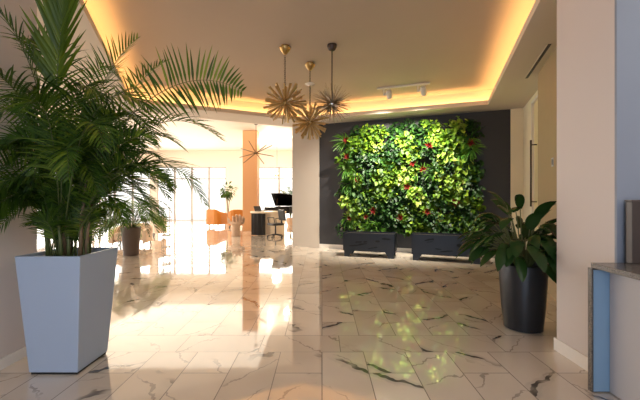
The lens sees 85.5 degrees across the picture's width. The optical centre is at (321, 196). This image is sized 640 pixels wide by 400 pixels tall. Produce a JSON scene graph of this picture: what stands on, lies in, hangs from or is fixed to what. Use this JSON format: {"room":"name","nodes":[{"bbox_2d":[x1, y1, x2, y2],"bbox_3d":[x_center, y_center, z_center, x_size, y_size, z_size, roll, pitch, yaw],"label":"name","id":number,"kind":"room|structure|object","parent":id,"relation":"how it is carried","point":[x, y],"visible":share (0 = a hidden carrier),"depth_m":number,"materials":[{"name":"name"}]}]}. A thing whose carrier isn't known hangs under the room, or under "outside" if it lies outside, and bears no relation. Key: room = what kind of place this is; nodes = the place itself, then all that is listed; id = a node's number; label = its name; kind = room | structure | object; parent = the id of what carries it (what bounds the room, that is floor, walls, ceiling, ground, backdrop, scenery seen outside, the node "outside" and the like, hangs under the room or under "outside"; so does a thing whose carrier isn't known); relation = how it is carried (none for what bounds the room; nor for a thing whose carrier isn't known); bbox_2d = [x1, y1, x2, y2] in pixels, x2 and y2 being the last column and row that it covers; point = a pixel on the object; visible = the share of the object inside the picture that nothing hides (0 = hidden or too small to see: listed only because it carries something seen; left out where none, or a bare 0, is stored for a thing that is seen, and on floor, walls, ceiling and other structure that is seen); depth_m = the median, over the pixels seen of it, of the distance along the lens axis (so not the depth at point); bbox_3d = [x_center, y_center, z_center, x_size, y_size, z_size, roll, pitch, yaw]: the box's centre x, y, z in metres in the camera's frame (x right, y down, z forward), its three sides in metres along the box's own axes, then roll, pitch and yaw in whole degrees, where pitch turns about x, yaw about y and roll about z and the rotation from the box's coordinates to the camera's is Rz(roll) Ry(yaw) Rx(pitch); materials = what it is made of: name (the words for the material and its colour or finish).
{"room":"lobby","nodes":[
{"label":"lobby","id":0,"kind":"room"},
{"bbox_2d":[0,0,36,357],"bbox_3d":[-2.950,-0.340,0.100,0.300,3.680,6.600,0,0,0],"label":"wall","id":1,"kind":"structure","parent":0,"point":[16,240],"depth_m":3.13,"materials":[{"name":"white paint"}]},
{"bbox_2d":[0,346,26,369],"bbox_3d":[-2.941,1.452,0.109,0.318,0.095,6.618,0,0,0],"label":"baseboard","id":2,"kind":"structure","parent":1,"relation":"attached to","point":[17,355],"depth_m":3.12,"materials":[{"name":"white paint"}]},
{"bbox_2d":[60,105,291,150],"bbox_3d":[-7.000,-2.980,12.500,18.000,0.060,21.000,0,0,0],"label":"ceiling","id":3,"kind":"structure","parent":0,"point":[195,137],"depth_m":16.87,"materials":[{"name":"beige paint"}]},
{"bbox_2d":[239,124,273,163],"bbox_3d":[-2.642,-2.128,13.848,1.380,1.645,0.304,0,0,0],"label":"sputnik chandelier","id":4,"kind":"object","parent":3,"relation":"hanging from","point":[255,152],"visible":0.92,"depth_m":13.81,"materials":[{"name":"gold metal"}]},
{"bbox_2d":[128,151,291,217],"bbox_3d":[-7.580,-0.725,22.125,18.159,4.450,0.250,0,0,0],"label":"wall","id":5,"kind":"structure","parent":0,"point":[231,160],"depth_m":22.00,"materials":[{"name":"beige paint"}]},
{"bbox_2d":[157,167,225,220],"bbox_3d":[-8.298,-0.210,22.100,4.497,3.420,0.080,0,0,0],"label":"window","id":6,"kind":"structure","parent":5,"relation":"in","point":[208,178],"depth_m":22.06,"materials":[{"name":"grey metal"}]},
{"bbox_2d":[260,167,291,219],"bbox_3d":[-2.734,-0.210,22.100,2.780,3.420,0.080,0,0,0],"label":"window","id":7,"kind":"structure","parent":5,"relation":"in","point":[278,178],"depth_m":22.06,"materials":[{"name":"grey metal"}]},
{"bbox_2d":[158,114,285,126],"bbox_3d":[-3.922,-2.580,3.672,6.047,0.840,14.165,0,0,0],"label":"beam","id":8,"kind":"structure","parent":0,"point":[158,114],"depth_m":9.90,"materials":[{"name":"beige"}]},
{"bbox_2d":[37,0,556,126],"bbox_3d":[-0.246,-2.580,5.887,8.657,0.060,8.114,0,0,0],"label":"ceiling","id":9,"kind":"structure","parent":0,"point":[455,46],"depth_m":5.71,"materials":[{"name":"paint"}]},
{"bbox_2d":[263,44,306,123],"bbox_3d":[-0.614,-1.894,5.839,0.742,1.313,0.727,0,0,-26],"label":"pendant","id":10,"kind":"object","parent":9,"relation":"hanging from","point":[288,101],"visible":1,"depth_m":5.77,"materials":[{"name":"gold metal"}]},
{"bbox_2d":[292,61,328,139],"bbox_3d":[-0.225,-1.816,6.573,0.728,1.467,0.697,0,0,-35],"label":"pendant","id":11,"kind":"object","parent":9,"relation":"hanging from","point":[303,124],"visible":0.98,"depth_m":6.53,"materials":[{"name":"gold metal"}]},
{"bbox_2d":[313,43,350,122],"bbox_3d":[0.163,-1.888,5.788,0.670,1.324,0.663,0,0,0],"label":"pendant","id":12,"kind":"object","parent":9,"relation":"hanging from","point":[331,104],"visible":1,"depth_m":5.76,"materials":[{"name":"brown metal"}]},
{"bbox_2d":[377,82,429,98],"bbox_3d":[1.847,-2.410,7.903,1.185,0.280,0.223,0,0,20],"label":"track light","id":13,"kind":"object","parent":9,"relation":"attached to","point":[388,93],"visible":1,"depth_m":7.86,"materials":[{"name":"beige"}]},
{"bbox_2d":[524,44,551,78],"bbox_3d":[3.463,-2.155,5.583,0.062,0.010,1.502,0,0,20],"label":"ceiling vent","id":14,"kind":"object","parent":9,"relation":"in","point":[548,46],"visible":1,"depth_m":5.46,"materials":[{"name":"black plastic"}]},
{"bbox_2d":[292,124,318,247],"bbox_3d":[-0.349,-0.340,10.788,0.868,3.680,0.850,0,0,21],"label":"pillar","id":15,"kind":"structure","parent":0,"point":[305,152],"depth_m":10.39,"materials":[{"name":"beige paint"}]},
{"bbox_2d":[0,220,620,399],"bbox_3d":[-4.750,1.560,9.900,22.500,0.120,26.200,0,0,0],"label":"floor","id":16,"kind":"structure","parent":0,"point":[204,313],"depth_m":3.89,"materials":[{"name":"stone"}]},
{"bbox_2d":[15,247,117,373],"bbox_3d":[-2.265,0.995,3.120,0.539,1.010,0.539,0,0,0],"label":"square planter","id":17,"kind":"object","parent":16,"relation":"on","point":[66,301],"visible":0.88,"depth_m":2.90,"materials":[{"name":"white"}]},
{"bbox_2d":[0,0,245,255],"bbox_3d":[-1.979,-0.670,3.041,1.947,2.603,1.932,0,0,31],"label":"palm tree","id":18,"kind":"object","parent":17,"relation":"in","point":[77,165],"visible":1,"depth_m":2.90,"materials":[{"name":"green plant"}]},
{"bbox_2d":[108,223,151,247],"bbox_3d":[-5.769,1.162,10.520,1.050,0.684,0.760,0,0,-9],"label":"lounge chair","id":19,"kind":"object","parent":16,"relation":"on","point":[145,238],"visible":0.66,"depth_m":10.25,"materials":[{"name":"beige fabric"}]},
{"bbox_2d":[121,226,140,255],"bbox_3d":[-4.950,1.140,8.970,0.470,0.720,0.470,0,0,0],"label":"planter","id":20,"kind":"object","parent":16,"relation":"on","point":[130,238],"visible":0.8,"depth_m":8.80,"materials":[{"name":"brown ceramic"}]},
{"bbox_2d":[92,196,173,246],"bbox_3d":[-4.903,0.585,8.979,1.892,1.312,1.674,0,0,-36],"label":"plant","id":21,"kind":"object","parent":20,"relation":"in","point":[112,222],"visible":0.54,"depth_m":8.86,"materials":[{"name":"green plant"}]},
{"bbox_2d":[151,218,166,236],"bbox_3d":[-6.256,1.102,13.283,0.520,0.804,0.760,0,0,-29],"label":"chair","id":22,"kind":"object","parent":16,"relation":"on","point":[154,230],"visible":0.37,"depth_m":12.96,"materials":[{"name":"beige fabric"}]},
{"bbox_2d":[161,207,170,241],"bbox_3d":[-5.303,0.925,11.800,0.264,1.150,0.424,0,0,-17],"label":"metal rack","id":23,"kind":"object","parent":16,"relation":"on","point":[169,217],"visible":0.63,"depth_m":11.63,"materials":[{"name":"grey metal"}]},
{"bbox_2d":[206,209,226,227],"bbox_3d":[-5.307,1.052,17.281,0.860,0.904,0.760,0,0,20],"label":"tub chair","id":24,"kind":"object","parent":16,"relation":"on","point":[213,216],"visible":1,"depth_m":16.93,"materials":[{"name":"orange fabric"}]},
{"bbox_2d":[228,209,242,226],"bbox_3d":[-4.170,1.052,16.881,0.800,0.904,0.760,0,0,-17],"label":"tub chair","id":25,"kind":"object","parent":16,"relation":"on","point":[231,213],"visible":0.44,"depth_m":16.52,"materials":[{"name":"orange fabric"}]},
{"bbox_2d":[227,214,244,235],"bbox_3d":[-3.342,1.085,13.404,0.644,0.830,0.507,0,0,0],"label":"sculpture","id":26,"kind":"object","parent":16,"relation":"on","point":[236,222],"visible":1,"depth_m":13.32,"materials":[{"name":"beige paint"}]},
{"bbox_2d":[243,130,259,230],"bbox_3d":[-3.193,-0.725,15.620,0.637,4.450,0.640,0,0,0],"label":"column","id":27,"kind":"structure","parent":16,"relation":"on","point":[251,167],"depth_m":15.30,"materials":[{"name":"orange paint"}]},
{"bbox_2d":[250,211,285,234],"bbox_3d":[-2.149,1.035,13.886,1.440,0.930,0.927,0,0,0],"label":"curved desk","id":28,"kind":"object","parent":16,"relation":"on","point":[259,220],"visible":0.83,"depth_m":13.52,"materials":[{"name":"beige paint"}]},
{"bbox_2d":[267,209,285,238],"bbox_3d":[-1.690,0.985,12.767,0.597,1.030,0.620,0,0,-38],"label":"office chair","id":29,"kind":"object","parent":16,"relation":"on","point":[281,213],"visible":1,"depth_m":12.74,"materials":[{"name":"black plastic"}]},
{"bbox_2d":[262,193,291,212],"bbox_3d":[-1.679,0.662,15.810,2.020,1.675,1.500,0,0,0],"label":"grand piano","id":30,"kind":"object","parent":16,"relation":"on","point":[282,201],"visible":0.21,"depth_m":15.48,"materials":[{"name":"black paint"}]},
{"bbox_2d":[286,218,291,224],"bbox_3d":[-1.684,1.310,18.500,0.440,0.380,0.440,0,0,0],"label":"pot","id":31,"kind":"object","parent":16,"relation":"on","point":[289,220],"visible":0.66,"depth_m":18.32,"materials":[{"name":"ceramic"}]},
{"bbox_2d":[280,187,291,217],"bbox_3d":[-1.686,0.306,18.495,1.538,1.730,1.523,0,0,0],"label":"palm","id":32,"kind":"object","parent":31,"relation":"in","point":[290,192],"visible":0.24,"depth_m":18.48,"materials":[{"name":"green plant"}]},
{"bbox_2d":[343,231,396,258],"bbox_3d":[1.222,1.200,8.800,1.292,0.600,0.501,0,0,17],"label":"planter","id":33,"kind":"object","parent":16,"relation":"on","point":[369,241],"visible":1,"depth_m":8.57,"materials":[{"name":"metal"}]},
{"bbox_2d":[411,232,481,263],"bbox_3d":[2.925,1.190,8.185,1.524,0.620,0.502,0,0,20],"label":"planter","id":34,"kind":"object","parent":16,"relation":"on","point":[443,244],"visible":0.72,"depth_m":8.03,"materials":[{"name":"metal"}]},
{"bbox_2d":[499,262,547,333],"bbox_3d":[2.305,1.131,3.970,0.496,0.738,0.496,0,0,0],"label":"round planter","id":35,"kind":"object","parent":16,"relation":"on","point":[523,305],"visible":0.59,"depth_m":3.78,"materials":[{"name":"grey"}]},
{"bbox_2d":[454,191,556,283],"bbox_3d":[2.277,0.419,4.024,1.311,0.986,1.297,0,0,-20],"label":"plant","id":36,"kind":"object","parent":35,"relation":"in","point":[541,248],"visible":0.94,"depth_m":3.75,"materials":[{"name":"green plant"}]},
{"bbox_2d":[588,263,639,399],"bbox_3d":[2.640,1.002,1.375,1.140,0.994,2.640,0,0,0],"label":"reception desk","id":37,"kind":"object","parent":16,"relation":"on","point":[613,288],"visible":1,"depth_m":2.60,"materials":[{"name":"stone"}]},
{"bbox_2d":[591,263,639,279],"bbox_3d":[2.640,0.525,1.360,1.140,0.040,2.610,0,0,0],"label":"countertop","id":38,"kind":"structure","parent":37,"relation":"on","point":[629,270],"depth_m":2.48,"materials":[{"name":"stone"}]},
{"bbox_2d":[625,200,639,263],"bbox_3d":[2.638,0.263,2.637,0.610,0.482,0.064,0,0,0],"label":"storage box","id":39,"kind":"object","parent":37,"relation":"on","point":[632,206],"visible":1,"depth_m":2.61,"materials":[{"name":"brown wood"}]},
{"bbox_3d":[-5.053,1.310,18.600,0.440,0.380,0.440,0,0,0],"label":"pot","id":40,"kind":"object","parent":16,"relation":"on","visible":0},
{"bbox_2d":[219,181,238,216],"bbox_3d":[-5.039,0.155,18.607,1.050,2.034,1.029,0,0,0],"label":"potted tree","id":41,"kind":"object","parent":40,"relation":"in","point":[228,195],"visible":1,"depth_m":18.55,"materials":[{"name":"green plant"}]},
{"bbox_2d":[319,108,522,250],"bbox_3d":[2.533,-0.340,9.398,5.504,3.680,0.230,0,0,21],"label":"wall","id":42,"kind":"structure","parent":0,"point":[496,158],"depth_m":8.72,"materials":[{"name":"grey paint"}]},
{"bbox_2d":[126,87,492,116],"bbox_3d":[-0.246,-2.373,5.889,8.759,0.355,8.198,0,0,0],"label":"trim","id":43,"kind":"structure","parent":42,"relation":"attached to","point":[481,95],"depth_m":8.86,"materials":[{"name":"beige paint"}]},
{"bbox_2d":[78,0,542,119],"bbox_3d":[-0.245,-2.212,5.881,8.326,0.105,7.843,0,0,0],"label":"trim","id":44,"kind":"structure","parent":42,"relation":"attached to","point":[85,12],"depth_m":8.17,"materials":[{"name":"beige paint"}]},
{"bbox_2d":[319,244,494,256],"bbox_3d":[2.279,1.445,9.391,5.035,0.110,0.020,0,0,21],"label":"baseboard","id":45,"kind":"structure","parent":42,"relation":"attached to","point":[320,245],"depth_m":10.04,"materials":[{"name":"white paint"}]},
{"bbox_2d":[332,116,486,237],"bbox_3d":[2.136,-0.411,9.144,4.037,3.386,0.564,0,0,21],"label":"wall","id":46,"kind":"structure","parent":42,"relation":"attached to","point":[405,180],"depth_m":9.07,"materials":[{"name":"green plant"}]},
{"bbox_2d":[332,132,350,152],"bbox_3d":[0.547,-1.502,9.717,0.650,0.623,0.357,31,10,18],"label":"fern plant","id":47,"kind":"object","parent":46,"relation":"on","point":[345,143],"depth_m":9.73,"materials":[{"name":"green plant"}]},
{"bbox_2d":[334,183,356,203],"bbox_3d":[0.676,-0.077,9.734,0.692,0.629,0.253,-1,0,21],"label":"plant","id":48,"kind":"object","parent":46,"relation":"on","point":[349,195],"depth_m":9.65,"materials":[{"name":"green plant"}]},
{"bbox_2d":[337,193,354,209],"bbox_3d":[0.664,0.122,9.684,0.487,0.509,0.255,25,8,19],"label":"plant","id":49,"kind":"object","parent":46,"relation":"on","point":[350,197],"depth_m":9.62,"materials":[{"name":"green plant"}]},
{"bbox_2d":[337,162,354,179],"bbox_3d":[0.676,-0.741,9.588,0.570,0.552,0.342,-20,-7,19],"label":"fern plant","id":50,"kind":"object","parent":46,"relation":"on","point":[345,167],"depth_m":9.62,"materials":[{"name":"green plant"}]},
{"bbox_2d":[340,211,356,228],"bbox_3d":[0.771,0.656,9.669,0.541,0.525,0.310,0,0,22],"label":"fern plant","id":51,"kind":"object","parent":46,"relation":"on","point":[350,217],"depth_m":9.63,"materials":[{"name":"green plant"}]},
{"bbox_2d":[339,175,358,196],"bbox_3d":[0.776,-0.330,9.623,0.619,0.600,0.372,-28,-9,18],"label":"fern plant","id":52,"kind":"object","parent":46,"relation":"on","point":[350,182],"depth_m":9.64,"materials":[{"name":"green plant"}]},
{"bbox_2d":[342,186,363,205],"bbox_3d":[0.890,-0.025,9.616,0.675,0.614,0.247,-6,-2,20],"label":"plant","id":53,"kind":"object","parent":46,"relation":"on","point":[351,195],"depth_m":9.60,"materials":[{"name":"green plant"}]},
{"bbox_2d":[346,206,359,219],"bbox_3d":[0.881,0.458,9.627,0.467,0.436,0.213,39,13,16],"label":"plant","id":54,"kind":"object","parent":46,"relation":"on","point":[353,213],"depth_m":9.55,"materials":[{"name":"green plant"}]},
{"bbox_2d":[346,165,361,181],"bbox_3d":[0.931,-0.633,9.514,0.554,0.531,0.304,-35,-12,17],"label":"fern plant","id":55,"kind":"object","parent":46,"relation":"on","point":[355,177],"depth_m":9.55,"materials":[{"name":"green plant"}]},
{"bbox_2d":[347,146,367,169],"bbox_3d":[0.971,-1.124,9.495,0.679,0.588,0.313,33,11,17],"label":"plant","id":56,"kind":"object","parent":46,"relation":"on","point":[359,151],"depth_m":9.50,"materials":[{"name":"green plant"}]},
{"bbox_2d":[349,124,369,142],"bbox_3d":[1.038,-1.708,9.611,0.660,0.643,0.276,-23,-8,19],"label":"plant","id":57,"kind":"object","parent":46,"relation":"on","point":[361,135],"depth_m":9.56,"materials":[{"name":"green plant"}]},
{"bbox_2d":[358,224,377,231],"bbox_3d":[1.271,0.985,9.382,0.630,0.604,0.346,26,9,19],"label":"fern plant","id":58,"kind":"object","parent":46,"relation":"on","point":[366,227],"depth_m":9.43,"materials":[{"name":"green plant"}]},
{"bbox_2d":[360,172,376,191],"bbox_3d":[1.262,-0.477,9.436,0.563,0.487,0.260,39,13,16],"label":"plant","id":59,"kind":"object","parent":46,"relation":"on","point":[371,180],"depth_m":9.43,"materials":[{"name":"green plant"}]},
{"bbox_2d":[361,146,377,165],"bbox_3d":[1.291,-1.110,9.479,0.540,0.554,0.214,0,0,18],"label":"plant","id":60,"kind":"object","parent":46,"relation":"on","point":[369,154],"depth_m":9.43,"materials":[{"name":"green plant"}]},
{"bbox_2d":[361,193,377,213],"bbox_3d":[1.291,0.162,9.469,0.649,0.590,0.237,13,5,20],"label":"plant","id":61,"kind":"object","parent":46,"relation":"on","point":[369,201],"depth_m":9.45,"materials":[{"name":"green plant"}]},
{"bbox_2d":[360,158,381,177],"bbox_3d":[1.334,-0.779,9.423,0.611,0.596,0.255,20,7,19],"label":"plant","id":62,"kind":"object","parent":46,"relation":"on","point":[377,173],"depth_m":9.40,"materials":[{"name":"green plant"}]},
{"bbox_2d":[368,221,385,231],"bbox_3d":[1.452,0.949,9.296,0.614,0.596,0.369,39,13,16],"label":"fern plant","id":63,"kind":"object","parent":46,"relation":"on","point":[375,223],"depth_m":9.37,"materials":[{"name":"green plant"}]},
{"bbox_2d":[371,138,386,153],"bbox_3d":[1.542,-1.374,9.402,0.477,0.445,0.217,-25,-9,19],"label":"plant","id":64,"kind":"object","parent":46,"relation":"on","point":[378,145],"depth_m":9.39,"materials":[{"name":"green plant"}]},
{"bbox_2d":[373,208,394,228],"bbox_3d":[1.660,0.586,9.323,0.632,0.574,0.231,-29,-10,18],"label":"plant","id":65,"kind":"object","parent":46,"relation":"on","point":[390,221],"depth_m":9.27,"materials":[{"name":"green plant"}]},
{"bbox_2d":[378,150,400,169],"bbox_3d":[1.784,-1.016,9.216,0.693,0.600,0.320,-32,-11,18],"label":"plant","id":66,"kind":"object","parent":46,"relation":"on","point":[384,163],"depth_m":9.23,"materials":[{"name":"green plant"}]},
{"bbox_2d":[377,195,401,215],"bbox_3d":[1.780,0.212,9.212,0.675,0.584,0.311,-20,-7,19],"label":"plant","id":67,"kind":"object","parent":46,"relation":"on","point":[388,200],"depth_m":9.22,"materials":[{"name":"green plant"}]},
{"bbox_2d":[379,207,401,227],"bbox_3d":[1.833,0.553,9.203,0.612,0.556,0.224,6,2,20],"label":"plant","id":68,"kind":"object","parent":46,"relation":"on","point":[396,222],"depth_m":9.21,"materials":[{"name":"green plant"}]},
{"bbox_2d":[381,138,400,154],"bbox_3d":[1.871,-1.326,9.217,0.568,0.516,0.208,7,2,20],"label":"plant","id":69,"kind":"object","parent":46,"relation":"on","point":[397,141],"depth_m":9.22,"materials":[{"name":"green plant"}]},
{"bbox_2d":[384,220,403,233],"bbox_3d":[1.891,0.794,9.275,0.552,0.539,0.231,-21,-7,19],"label":"plant","id":70,"kind":"object","parent":46,"relation":"on","point":[397,226],"depth_m":9.22,"materials":[{"name":"green plant"}]},
{"bbox_2d":[385,122,405,140],"bbox_3d":[1.993,-1.752,9.291,0.613,0.557,0.224,17,6,20],"label":"plant","id":71,"kind":"object","parent":46,"relation":"on","point":[393,133],"depth_m":9.29,"materials":[{"name":"green plant"}]},
{"bbox_2d":[390,181,409,200],"bbox_3d":[2.118,-0.160,9.168,0.608,0.552,0.222,2,1,21],"label":"plant","id":72,"kind":"object","parent":46,"relation":"on","point":[396,187],"depth_m":9.16,"materials":[{"name":"green plant"}]},
{"bbox_2d":[395,170,413,187],"bbox_3d":[2.168,-0.448,9.109,0.517,0.482,0.235,-9,-3,20],"label":"plant","id":73,"kind":"object","parent":46,"relation":"on","point":[406,183],"depth_m":9.10,"materials":[{"name":"green plant"}]},
{"bbox_2d":[393,221,416,237],"bbox_3d":[2.182,0.785,9.212,0.652,0.593,0.238,-18,-6,20],"label":"plant","id":74,"kind":"object","parent":46,"relation":"on","point":[405,228],"depth_m":9.16,"materials":[{"name":"green plant"}]},
{"bbox_2d":[400,162,418,177],"bbox_3d":[2.291,-0.703,9.117,0.517,0.482,0.235,-17,-6,20],"label":"plant","id":75,"kind":"object","parent":46,"relation":"on","point":[410,169],"depth_m":9.09,"materials":[{"name":"green plant"}]},
{"bbox_2d":[404,163,424,181],"bbox_3d":[2.429,-0.606,9.051,0.559,0.536,0.307,15,5,20],"label":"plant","id":76,"kind":"object","parent":46,"relation":"on","point":[413,172],"depth_m":9.06,"materials":[{"name":"green plant"}]},
{"bbox_2d":[406,187,426,206],"bbox_3d":[2.447,-0.006,8.972,0.519,0.528,0.251,11,4,20],"label":"plant","id":77,"kind":"object","parent":46,"relation":"on","point":[410,194],"depth_m":8.98,"materials":[{"name":"green plant"}]},
{"bbox_2d":[406,134,429,155],"bbox_3d":[2.510,-1.357,8.993,0.662,0.602,0.242,20,7,19],"label":"plant","id":78,"kind":"object","parent":46,"relation":"on","point":[414,139],"depth_m":8.99,"materials":[{"name":"green plant"}]},
{"bbox_2d":[408,120,430,139],"bbox_3d":[2.557,-1.764,9.018,0.636,0.550,0.293,10,3,20],"label":"plant","id":79,"kind":"object","parent":46,"relation":"on","point":[422,131],"depth_m":9.02,"materials":[{"name":"green plant"}]},
{"bbox_2d":[411,208,431,224],"bbox_3d":[2.592,0.521,8.994,0.551,0.500,0.201,-15,-5,20],"label":"plant","id":80,"kind":"object","parent":46,"relation":"on","point":[428,211],"depth_m":8.97,"materials":[{"name":"green plant"}]},
{"bbox_2d":[421,169,442,188],"bbox_3d":[2.816,-0.454,8.851,0.569,0.517,0.208,11,4,20],"label":"plant","id":81,"kind":"object","parent":46,"relation":"on","point":[438,175],"depth_m":8.84,"materials":[{"name":"green plant"}]},
{"bbox_2d":[421,163,442,179],"bbox_3d":[2.805,-0.617,8.828,0.549,0.526,0.301,27,9,18],"label":"fern plant","id":82,"kind":"object","parent":46,"relation":"on","point":[438,175],"depth_m":8.83,"materials":[{"name":"green plant"}]},
{"bbox_2d":[423,146,442,161],"bbox_3d":[2.876,-1.127,8.875,0.572,0.519,0.209,-8,-3,20],"label":"plant","id":83,"kind":"object","parent":46,"relation":"on","point":[439,157],"depth_m":8.86,"materials":[{"name":"green plant"}]},
{"bbox_2d":[424,130,443,146],"bbox_3d":[2.896,-1.495,8.911,0.532,0.518,0.258,0,0,17],"label":"plant","id":84,"kind":"object","parent":46,"relation":"on","point":[431,137],"depth_m":8.86,"materials":[{"name":"green plant"}]},
{"bbox_2d":[432,122,449,141],"bbox_3d":[3.031,-1.669,8.869,0.481,0.511,0.238,0,0,15],"label":"plant","id":85,"kind":"object","parent":46,"relation":"on","point":[438,130],"depth_m":8.84,"materials":[{"name":"green plant"}]},
{"bbox_2d":[433,167,449,184],"bbox_3d":[3.018,-0.531,8.775,0.439,0.458,0.230,9,3,20],"label":"plant","id":86,"kind":"object","parent":46,"relation":"on","point":[438,175],"depth_m":8.74,"materials":[{"name":"green plant"}]},
{"bbox_2d":[434,193,453,212],"bbox_3d":[3.116,0.156,8.746,0.557,0.506,0.204,-5,-2,20],"label":"plant","id":87,"kind":"object","parent":46,"relation":"on","point":[448,199],"depth_m":8.74,"materials":[{"name":"green plant"}]},
{"bbox_2d":[435,212,452,229],"bbox_3d":[3.101,0.632,8.816,0.494,0.483,0.228,0,0,15],"label":"plant","id":88,"kind":"object","parent":46,"relation":"on","point":[443,220],"depth_m":8.76,"materials":[{"name":"green plant"}]},
{"bbox_2d":[431,157,457,176],"bbox_3d":[3.068,-0.784,8.716,0.656,0.568,0.302,-4,-1,21],"label":"plant","id":89,"kind":"object","parent":46,"relation":"on","point":[444,161],"depth_m":8.72,"materials":[{"name":"green plant"}]},
{"bbox_2d":[433,222,455,232],"bbox_3d":[3.065,0.849,8.713,0.608,0.526,0.280,-26,-9,19],"label":"plant","id":90,"kind":"object","parent":46,"relation":"on","point":[445,227],"depth_m":8.73,"materials":[{"name":"green plant"}]},
{"bbox_2d":[434,148,455,165],"bbox_3d":[3.105,-1.003,8.739,0.481,0.503,0.252,-17,-6,20],"label":"plant","id":91,"kind":"object","parent":46,"relation":"on","point":[441,156],"depth_m":8.71,"materials":[{"name":"green plant"}]},
{"bbox_2d":[444,220,464,233],"bbox_3d":[3.347,0.798,8.707,0.594,0.514,0.274,21,7,19],"label":"plant","id":92,"kind":"object","parent":46,"relation":"on","point":[450,226],"depth_m":8.68,"materials":[{"name":"green plant"}]},
{"bbox_2d":[445,173,466,193],"bbox_3d":[3.361,-0.341,8.684,0.510,0.518,0.247,-2,-1,21],"label":"plant","id":93,"kind":"object","parent":46,"relation":"on","point":[462,178],"depth_m":8.66,"materials":[{"name":"green plant"}]},
{"bbox_2d":[448,116,467,134],"bbox_3d":[3.380,-1.779,8.643,0.468,0.489,0.245,14,5,20],"label":"plant","id":94,"kind":"object","parent":46,"relation":"on","point":[457,124],"depth_m":8.63,"materials":[{"name":"green plant"}]},
{"bbox_2d":[449,202,472,218],"bbox_3d":[3.463,0.294,8.653,0.600,0.546,0.219,-31,-10,18],"label":"plant","id":95,"kind":"object","parent":46,"relation":"on","point":[457,214],"depth_m":8.61,"materials":[{"name":"green plant"}]},
{"bbox_2d":[450,145,471,163],"bbox_3d":[3.466,-1.049,8.627,0.605,0.513,0.353,0,0,15],"label":"fern plant","id":96,"kind":"object","parent":46,"relation":"on","point":[459,154],"depth_m":8.64,"materials":[{"name":"green plant"}]},
{"bbox_2d":[452,155,473,175],"bbox_3d":[3.486,-0.796,8.664,0.497,0.520,0.260,29,10,18],"label":"plant","id":97,"kind":"object","parent":46,"relation":"on","point":[460,167],"depth_m":8.63,"materials":[{"name":"green plant"}]},
{"bbox_2d":[457,119,484,140],"bbox_3d":[3.656,-1.678,8.541,0.676,0.585,0.312,-11,-4,20],"label":"plant","id":98,"kind":"object","parent":46,"relation":"on","point":[460,126],"depth_m":8.55,"materials":[{"name":"green plant"}]},
{"bbox_2d":[461,132,480,148],"bbox_3d":[3.622,-1.362,8.500,0.526,0.457,0.328,0,0,11],"label":"fern plant","id":99,"kind":"object","parent":46,"relation":"on","point":[469,142],"depth_m":8.51,"materials":[{"name":"green plant"}]},
{"bbox_2d":[460,211,483,229],"bbox_3d":[3.666,0.561,8.515,0.563,0.487,0.260,-16,-6,20],"label":"plant","id":100,"kind":"object","parent":46,"relation":"on","point":[472,215],"depth_m":8.52,"materials":[{"name":"green plant"}]},
{"bbox_2d":[459,140,486,161],"bbox_3d":[3.694,-1.116,8.465,0.653,0.557,0.385,-8,-3,20],"label":"fern plant","id":101,"kind":"object","parent":46,"relation":"on","point":[465,149],"depth_m":8.54,"materials":[{"name":"green plant"}]},
{"bbox_2d":[461,157,486,181],"bbox_3d":[3.736,-0.675,8.578,0.681,0.619,0.249,13,4,20],"label":"plant","id":102,"kind":"object","parent":46,"relation":"on","point":[470,170],"depth_m":8.59,"materials":[{"name":"green plant"}]},
{"bbox_2d":[462,181,485,201],"bbox_3d":[3.720,-0.131,8.549,0.574,0.560,0.240,-34,-11,17],"label":"plant","id":103,"kind":"object","parent":46,"relation":"on","point":[474,194],"depth_m":8.54,"materials":[{"name":"green plant"}]},
{"bbox_2d":[523,90,537,245],"bbox_3d":[4.249,-0.340,6.421,0.200,3.680,4.198,0,0,21],"label":"wall","id":104,"kind":"structure","parent":0,"point":[527,108],"depth_m":8.03,"materials":[{"name":"beige paint"}]},
{"bbox_2d":[530,95,537,230],"bbox_3d":[4.383,-0.285,7.031,0.178,3.570,1.136,0,0,21],"label":"door","id":105,"kind":"structure","parent":104,"relation":"in","point":[534,104],"depth_m":7.38,"materials":[{"name":"white paint"}]},
{"bbox_2d":[538,47,556,300],"bbox_3d":[3.424,-0.340,4.741,0.260,3.680,2.719,0,0,21],"label":"wall panel","id":106,"kind":"object","parent":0,"point":[547,76],"visible":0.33,"depth_m":5.39,"materials":[{"name":"beige paint"}]},
{"bbox_2d":[557,0,614,355],"bbox_3d":[3.750,-0.340,3.055,2.900,3.680,0.670,0,0,0],"label":"wall pier","id":107,"kind":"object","parent":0,"point":[585,28],"visible":0.67,"depth_m":3.07,"materials":[{"name":"white paint"}]},
{"bbox_2d":[554,337,587,371],"bbox_3d":[2.441,1.440,3.074,0.318,0.120,0.668,0,0,0],"label":"baseboard","id":108,"kind":"structure","parent":107,"relation":"attached to","point":[569,352],"depth_m":3.17,"materials":[{"name":"white paint"}]},
{"bbox_2d":[615,0,639,262],"bbox_3d":[3.750,-0.330,2.710,2.900,3.660,0.020,0,0,0],"label":"wall","id":109,"kind":"structure","parent":0,"point":[627,12],"depth_m":2.70,"materials":[{"name":"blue paint"}]},
{"bbox_3d":[-9.492,-2.535,13.160,7.784,0.830,17.679,0,0,0],"label":"wall","id":110,"kind":"structure","parent":0,"visible":0},
{"bbox_2d":[37,128,114,251],"bbox_3d":[-9.400,-0.307,13.200,0.093,3.615,19.241,0,0,-23],"label":"window","id":111,"kind":"structure","parent":110,"relation":"in","point":[43,247],"depth_m":9.80,"materials":[{"name":"white glass"}]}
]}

